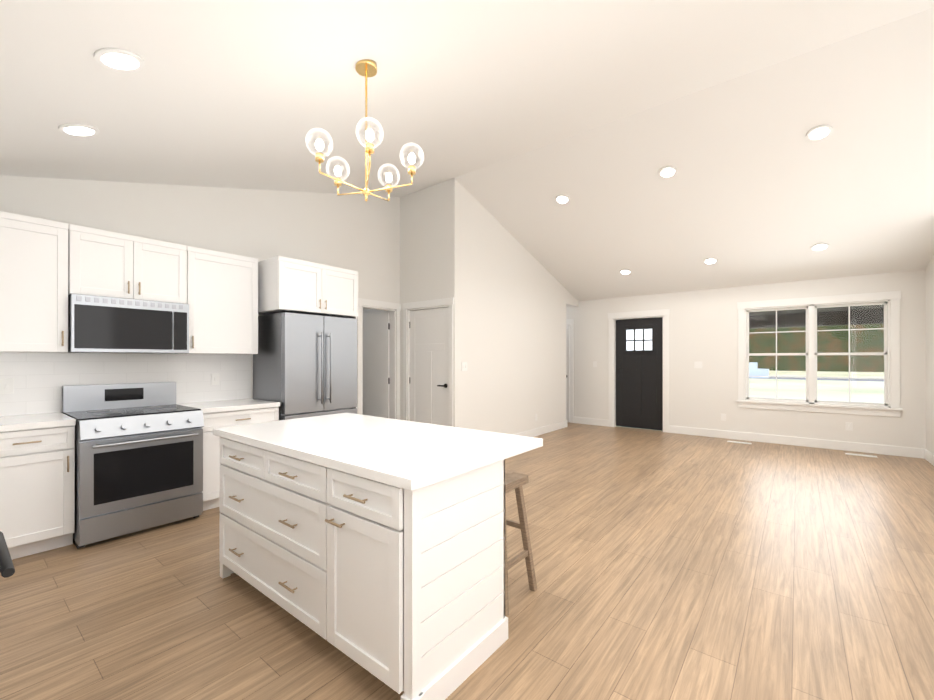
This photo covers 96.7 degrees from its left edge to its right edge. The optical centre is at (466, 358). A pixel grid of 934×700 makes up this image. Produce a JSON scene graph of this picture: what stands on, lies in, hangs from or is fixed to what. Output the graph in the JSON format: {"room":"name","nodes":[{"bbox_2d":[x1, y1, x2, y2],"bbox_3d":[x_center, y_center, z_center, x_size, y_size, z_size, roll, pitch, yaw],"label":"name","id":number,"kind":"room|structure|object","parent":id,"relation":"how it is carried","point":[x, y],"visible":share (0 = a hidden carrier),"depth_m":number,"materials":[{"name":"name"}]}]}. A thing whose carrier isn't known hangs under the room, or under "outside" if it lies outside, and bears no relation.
{"room":"kitchen","nodes":[
{"label":"kitchen","id":0,"kind":"room"},
{"bbox_2d":[0,175,399,412],"bbox_3d":[-2.467,-0.523,4.335,0.120,3.700,4.850,0,0,39],"label":"wall","id":1,"kind":"structure","parent":0,"point":[360,234],"depth_m":4.37,"materials":[{"name":"white paint"}]},
{"bbox_2d":[0,378,13,393],"bbox_3d":[-3.387,0.205,3.053,0.012,0.115,0.075,0,0,39],"label":"outlet","id":2,"kind":"object","parent":1,"relation":"attached to","point":[6,385],"depth_m":3.05,"materials":[{"name":"white plastic"}]},
{"bbox_2d":[0,211,83,354],"bbox_3d":[-3.287,-0.523,2.924,0.347,0.954,0.780,0,0,39],"label":"upper cabinet","id":3,"kind":"object","parent":1,"relation":"attached to","point":[47,267],"depth_m":2.95,"materials":[{"name":"white wood"}]},
{"bbox_2d":[84,227,187,303],"bbox_3d":[-2.845,-0.739,3.480,0.347,0.520,0.758,0,0,39],"label":"upper cabinet","id":4,"kind":"object","parent":1,"relation":"attached to","point":[117,265],"depth_m":3.38,"materials":[{"name":"white wood"}]},
{"bbox_2d":[68,294,188,352],"bbox_3d":[-2.816,-0.261,3.456,0.417,0.427,0.752,0,0,39],"label":"microwave","id":5,"kind":"object","parent":4,"relation":"attached to","point":[99,324],"visible":0.96,"depth_m":3.29,"materials":[{"name":"silver metal"}]},
{"bbox_2d":[164,246,259,354],"bbox_3d":[-2.434,-0.521,3.995,0.347,0.954,0.681,0,0,39],"label":"upper cabinet","id":6,"kind":"object","parent":1,"relation":"attached to","point":[224,288],"depth_m":3.90,"materials":[{"name":"white wood"}]},
{"bbox_2d":[211,373,218,384],"bbox_3d":[-2.515,0.207,4.148,0.012,0.115,0.075,0,0,39],"label":"outlet","id":7,"kind":"object","parent":1,"relation":"attached to","point":[214,376],"depth_m":4.14,"materials":[{"name":"white plastic"}]},
{"bbox_2d":[260,256,357,318],"bbox_3d":[-1.782,-0.737,4.582,0.637,0.520,0.929,0,0,39],"label":"upper cabinet","id":8,"kind":"object","parent":1,"relation":"attached to","point":[290,285],"depth_m":4.27,"materials":[{"name":"white wood"}]},
{"bbox_2d":[363,312,389,417],"bbox_3d":[-1.388,0.316,6.225,0.574,2.000,0.035,0,0,29],"label":"door leaf","id":9,"kind":"structure","parent":1,"relation":"in","point":[376,378],"depth_m":6.18,"materials":[{"name":"white wood"}]},
{"bbox_2d":[357,298,400,419],"bbox_3d":[-1.263,0.265,5.829,0.142,2.130,0.774,0,0,39],"label":"door frame","id":10,"kind":"structure","parent":1,"relation":"attached to","point":[393,309],"depth_m":6.03,"materials":[{"name":"white wood"}]},
{"bbox_2d":[400,178,459,427],"bbox_3d":[-0.536,-0.530,5.821,1.050,3.720,0.120,0,0,39],"label":"wall","id":11,"kind":"structure","parent":0,"point":[430,243],"depth_m":5.68,"materials":[{"name":"white paint"}]},
{"bbox_2d":[403,297,453,426],"bbox_3d":[-0.516,0.265,5.789,0.964,2.130,0.142,0,0,39],"label":"door frame","id":12,"kind":"structure","parent":11,"relation":"attached to","point":[445,302],"depth_m":5.91,"materials":[{"name":"white wood"}]},
{"bbox_2d":[409,307,448,425],"bbox_3d":[-0.537,0.317,5.769,0.774,2.003,0.090,0,0,39],"label":"bedroom door","id":13,"kind":"structure","parent":11,"relation":"in","point":[429,367],"depth_m":5.77,"materials":[{"name":"white wood"}]},
{"bbox_2d":[0,422,933,699],"bbox_3d":[1.027,1.377,3.992,6.270,0.100,8.910,0,0,39],"label":"floor","id":14,"kind":"structure","parent":0,"point":[676,566],"depth_m":2.29,"materials":[{"name":"brown wood"}]},
{"bbox_2d":[0,427,74,570],"bbox_3d":[-3.123,0.895,2.910,0.617,0.859,0.467,0,0,39],"label":"base cabinet","id":15,"kind":"object","parent":14,"relation":"on","point":[37,468],"depth_m":2.76,"materials":[{"name":"white wood"}]},
{"bbox_2d":[0,411,75,430],"bbox_3d":[-3.325,0.445,2.645,0.632,0.040,1.134,0,0,39],"label":"countertop","id":16,"kind":"structure","parent":15,"relation":"on","point":[50,418],"depth_m":2.84,"materials":[{"name":"white stone"}]},
{"bbox_2d":[62,382,203,548],"bbox_3d":[-2.660,0.770,3.329,0.766,1.110,0.752,0,0,39],"label":"range","id":17,"kind":"object","parent":14,"relation":"on","point":[138,456],"visible":0.98,"depth_m":3.14,"materials":[{"name":"silver metal"}]},
{"bbox_2d":[202,407,278,510],"bbox_3d":[-2.285,0.897,3.963,0.617,0.859,0.692,0,0,39],"label":"base cabinet","id":18,"kind":"object","parent":14,"relation":"on","point":[211,443],"depth_m":3.62,"materials":[{"name":"white wood"}]},
{"bbox_2d":[176,399,279,414],"bbox_3d":[-2.279,0.447,3.960,0.632,0.040,0.694,0,0,39],"label":"countertop","id":19,"kind":"structure","parent":18,"relation":"on","point":[217,404],"depth_m":3.84,"materials":[{"name":"white stone"}]},
{"bbox_2d":[253,312,356,419],"bbox_3d":[-1.742,0.440,4.548,0.736,1.775,0.850,0,0,39],"label":"refrigerator","id":20,"kind":"object","parent":14,"relation":"on","point":[304,365],"visible":0.65,"depth_m":4.27,"materials":[{"name":"silver metal"}]},
{"bbox_2d":[213,433,509,699],"bbox_3d":[-0.671,0.893,2.222,1.691,0.860,0.670,0,0,39],"label":"kitchen island","id":21,"kind":"object","parent":14,"relation":"on","point":[374,546],"depth_m":1.73,"materials":[{"name":"white wood"}]},
{"bbox_2d":[213,413,542,492],"bbox_3d":[-0.570,0.444,2.353,1.723,0.040,0.955,0,0,39],"label":"island countertop","id":22,"kind":"structure","parent":21,"relation":"on","point":[418,455],"depth_m":2.04,"materials":[{"name":"white stone"}]},
{"bbox_2d":[505,472,536,615],"bbox_3d":[0.104,0.995,2.407,0.503,0.663,0.333,0,0,39],"label":"stool","id":23,"kind":"object","parent":14,"relation":"on","point":[515,481],"visible":0.27,"depth_m":2.35,"materials":[{"name":"brown wood"}]},
{"bbox_2d":[727,441,751,443],"bbox_3d":[4.307,1.328,6.564,0.320,0.008,0.100,0,0,39],"label":"floor vent","id":24,"kind":"object","parent":14,"relation":"in","point":[727,441],"depth_m":6.54,"materials":[{"name":"white plastic"}]},
{"bbox_2d":[845,453,877,457],"bbox_3d":[5.403,1.326,5.692,0.320,0.008,0.100,0,0,39],"label":"floor vent","id":25,"kind":"object","parent":14,"relation":"in","point":[845,453],"depth_m":5.67,"materials":[{"name":"white plastic"}]},
{"bbox_2d":[0,0,933,196],"bbox_3d":[-0.237,-1.785,2.409,6.270,1.382,4.850,0,0,39],"label":"ceiling slope","id":26,"kind":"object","parent":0,"point":[245,94],"visible":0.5,"depth_m":2.60,"materials":[{"name":"white paint"}]},
{"bbox_2d":[58,123,98,136],"bbox_3d":[-2.388,-1.405,2.556,0.189,0.059,0.186,0,0,32],"label":"recessed light","id":27,"kind":"object","parent":26,"relation":"attached to","point":[73,129],"depth_m":2.54,"materials":[{"name":"white plastic"}]},
{"bbox_2d":[94,48,144,71],"bbox_3d":[-1.637,-1.406,1.959,0.189,0.059,0.186,0,0,32],"label":"recessed light","id":28,"kind":"object","parent":26,"relation":"attached to","point":[118,59],"depth_m":1.94,"materials":[{"name":"white plastic"}]},
{"bbox_2d":[306,59,423,200],"bbox_3d":[-0.593,-1.286,2.374,0.613,0.779,0.632,0,0,39],"label":"pendant chandelier","id":29,"kind":"object","parent":26,"relation":"hanging from","point":[365,68],"visible":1,"depth_m":2.35,"materials":[{"name":"gold metal"}]},
{"bbox_2d":[460,184,577,434],"bbox_3d":[1.054,-0.499,7.072,0.120,3.664,3.820,0,0,39],"label":"wall","id":30,"kind":"structure","parent":0,"point":[516,297],"depth_m":6.42,"materials":[{"name":"white paint"}]},
{"bbox_2d":[461,362,466,370],"bbox_3d":[-0.034,0.110,5.599,0.012,0.115,0.120,0,0,39],"label":"light switch","id":31,"kind":"object","parent":30,"relation":"attached to","point":[463,364],"depth_m":5.59,"materials":[{"name":"white plastic"}]},
{"bbox_2d":[513,420,567,436],"bbox_3d":[0.898,1.267,6.763,0.016,0.130,3.386,0,0,39],"label":"baseboard","id":32,"kind":"structure","parent":30,"relation":"attached to","point":[556,426],"depth_m":7.33,"materials":[{"name":"white wood"}]},
{"bbox_2d":[455,7,933,300],"bbox_3d":[2.537,-1.807,5.895,6.270,1.326,4.060,0,0,39],"label":"ceiling slope","id":33,"kind":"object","parent":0,"point":[758,188],"visible":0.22,"depth_m":4.71,"materials":[{"name":"white paint"}]},
{"bbox_2d":[555,195,569,203],"bbox_3d":[1.257,-2.093,5.468,0.189,0.065,0.184,0,0,32],"label":"recessed light","id":34,"kind":"object","parent":33,"relation":"attached to","point":[560,199],"depth_m":5.46,"materials":[{"name":"white plastic"}]},
{"bbox_2d":[620,269,631,274],"bbox_3d":[2.676,-1.459,7.009,0.189,0.065,0.184,0,0,32],"label":"recessed light","id":35,"kind":"object","parent":33,"relation":"attached to","point":[624,271],"depth_m":6.99,"materials":[{"name":"white plastic"}]},
{"bbox_2d":[658,166,676,177],"bbox_3d":[2.259,-2.094,4.671,0.189,0.065,0.184,0,0,32],"label":"recessed light","id":36,"kind":"object","parent":33,"relation":"attached to","point":[668,171],"depth_m":4.66,"materials":[{"name":"white plastic"}]},
{"bbox_2d":[703,258,717,264],"bbox_3d":[3.654,-1.460,6.230,0.189,0.065,0.184,0,0,32],"label":"recessed light","id":37,"kind":"object","parent":33,"relation":"attached to","point":[709,261],"depth_m":6.22,"materials":[{"name":"white plastic"}]},
{"bbox_2d":[806,125,832,140],"bbox_3d":[3.276,-2.096,3.861,0.189,0.065,0.184,0,0,32],"label":"recessed light","id":38,"kind":"object","parent":33,"relation":"attached to","point":[820,132],"depth_m":3.85,"materials":[{"name":"white plastic"}]},
{"bbox_2d":[810,243,828,250],"bbox_3d":[4.632,-1.462,5.452,0.189,0.065,0.184,0,0,32],"label":"recessed light","id":39,"kind":"object","parent":33,"relation":"attached to","point":[820,246],"depth_m":5.44,"materials":[{"name":"white plastic"}]},
{"bbox_2d":[566,270,925,448],"bbox_3d":[3.764,0.063,7.433,6.270,2.540,0.120,0,0,39],"label":"wall","id":40,"kind":"structure","parent":0,"point":[703,326],"depth_m":6.90,"materials":[{"name":"white paint"}]},
{"bbox_2d":[566,325,569,421],"bbox_3d":[1.810,0.315,8.847,0.782,2.018,0.090,0,0,39],"label":"hall door","id":41,"kind":"structure","parent":40,"relation":"in","point":[568,373],"depth_m":8.62,"materials":[{"name":"white wood"}]},
{"bbox_2d":[566,319,573,422],"bbox_3d":[1.838,0.261,8.875,0.944,2.150,0.022,0,0,39],"label":"door frame","id":42,"kind":"structure","parent":40,"relation":"attached to","point":[570,322],"depth_m":8.60,"materials":[{"name":"white wood"}]},
{"bbox_2d":[574,417,608,426],"bbox_3d":[2.491,1.270,8.356,0.726,0.130,0.016,0,0,39],"label":"baseboard","id":43,"kind":"structure","parent":40,"relation":"attached to","point":[580,420],"depth_m":8.34,"materials":[{"name":"white wood"}]},
{"bbox_2d":[608,309,669,432],"bbox_3d":[3.237,0.224,7.837,1.114,2.220,0.142,0,0,39],"label":"door frame","id":44,"kind":"structure","parent":40,"relation":"attached to","point":[664,313],"depth_m":7.82,"materials":[{"name":"white wood"}]},
{"bbox_2d":[616,317,662,430],"bbox_3d":[3.247,0.285,7.850,0.866,2.074,0.100,0,0,39],"label":"front door","id":45,"kind":"structure","parent":40,"relation":"in","point":[639,373],"depth_m":7.85,"materials":[{"name":"black wood"}]},
{"bbox_2d":[694,362,701,367],"bbox_3d":[3.993,0.113,7.167,0.120,0.115,0.012,0,0,39],"label":"light switch","id":46,"kind":"object","parent":40,"relation":"attached to","point":[696,364],"depth_m":7.17,"materials":[{"name":"white plastic"}]},
{"bbox_2d":[721,414,725,420],"bbox_3d":[4.282,0.982,6.935,0.075,0.115,0.012,0,0,39],"label":"outlet","id":47,"kind":"object","parent":40,"relation":"attached to","point":[723,416],"depth_m":6.93,"materials":[{"name":"white plastic"}]},
{"bbox_2d":[669,425,922,457],"bbox_3d":[4.841,1.266,6.484,3.104,0.130,0.019,0,0,39],"label":"baseboard","id":48,"kind":"structure","parent":40,"relation":"attached to","point":[777,439],"depth_m":6.26,"materials":[{"name":"white wood"}]},
{"bbox_2d":[749,304,883,328],"bbox_3d":[4.850,-0.841,8.053,9.000,0.450,2.160,0,0,39],"label":"porch roof","id":49,"kind":"structure","parent":40,"relation":"attached to","point":[866,314],"depth_m":7.68,"materials":[{"name":"grey"}]},
{"bbox_2d":[737,291,902,416],"bbox_3d":[5.197,-0.059,6.263,1.890,1.720,0.165,0,0,39],"label":"double window","id":50,"kind":"structure","parent":40,"relation":"in","point":[890,300],"depth_m":6.20,"materials":[{"name":"white wood"}]},
{"bbox_2d":[846,422,852,430],"bbox_3d":[5.495,0.980,5.969,0.075,0.115,0.012,0,0,39],"label":"outlet","id":51,"kind":"object","parent":40,"relation":"attached to","point":[849,426],"depth_m":5.97,"materials":[{"name":"white plastic"}]},
{"bbox_2d":[925,254,933,453],"bbox_3d":[3.433,-0.527,2.080,0.120,3.700,8.910,0,0,39],"label":"wall","id":52,"kind":"structure","parent":0,"point":[929,292],"depth_m":5.34,"materials":[{"name":"white paint"}]},
{"bbox_2d":[923,449,933,465],"bbox_3d":[3.378,1.258,2.121,0.019,0.130,8.670,0,0,39],"label":"baseboard","id":53,"kind":"structure","parent":52,"relation":"attached to","point":[927,455],"depth_m":5.33,"materials":[{"name":"white wood"}]},
{"label":"outside","id":54,"kind":"structure","parent":0,"visible":0},
{"bbox_2d":[619,371,883,430],"bbox_3d":[27.672,1.878,34.316,80.000,0.110,71.690,0,0,39],"label":"ground","id":55,"kind":"structure","parent":54,"point":[835,394],"depth_m":26.88,"materials":[{"name":"grey"}]},
{"bbox_2d":[749,362,768,377],"bbox_3d":[26.677,1.119,40.534,4.500,1.450,1.800,0,0,39],"label":"car","id":56,"kind":"object","parent":55,"relation":"on","point":[757,372],"depth_m":39.08,"materials":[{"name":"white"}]},
{"bbox_3d":[-1.957,0.106,6.235,1.450,2.450,1.380,0,0,39],"label":"wall","id":57,"kind":"structure","parent":0,"visible":0},
{"bbox_2d":[363,309,388,312],"bbox_3d":[-1.437,0.269,6.575,0.924,2.125,0.095,0,0,39],"label":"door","id":58,"kind":"structure","parent":57,"relation":"in","point":[370,311],"depth_m":6.68,"materials":[{"name":"white wood"}]},
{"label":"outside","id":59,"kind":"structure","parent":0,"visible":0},
{"bbox_2d":[749,324,883,371],"bbox_3d":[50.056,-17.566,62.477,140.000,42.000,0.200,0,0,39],"label":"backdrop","id":60,"kind":"structure","parent":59,"point":[829,343],"depth_m":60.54,"materials":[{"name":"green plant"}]}
]}

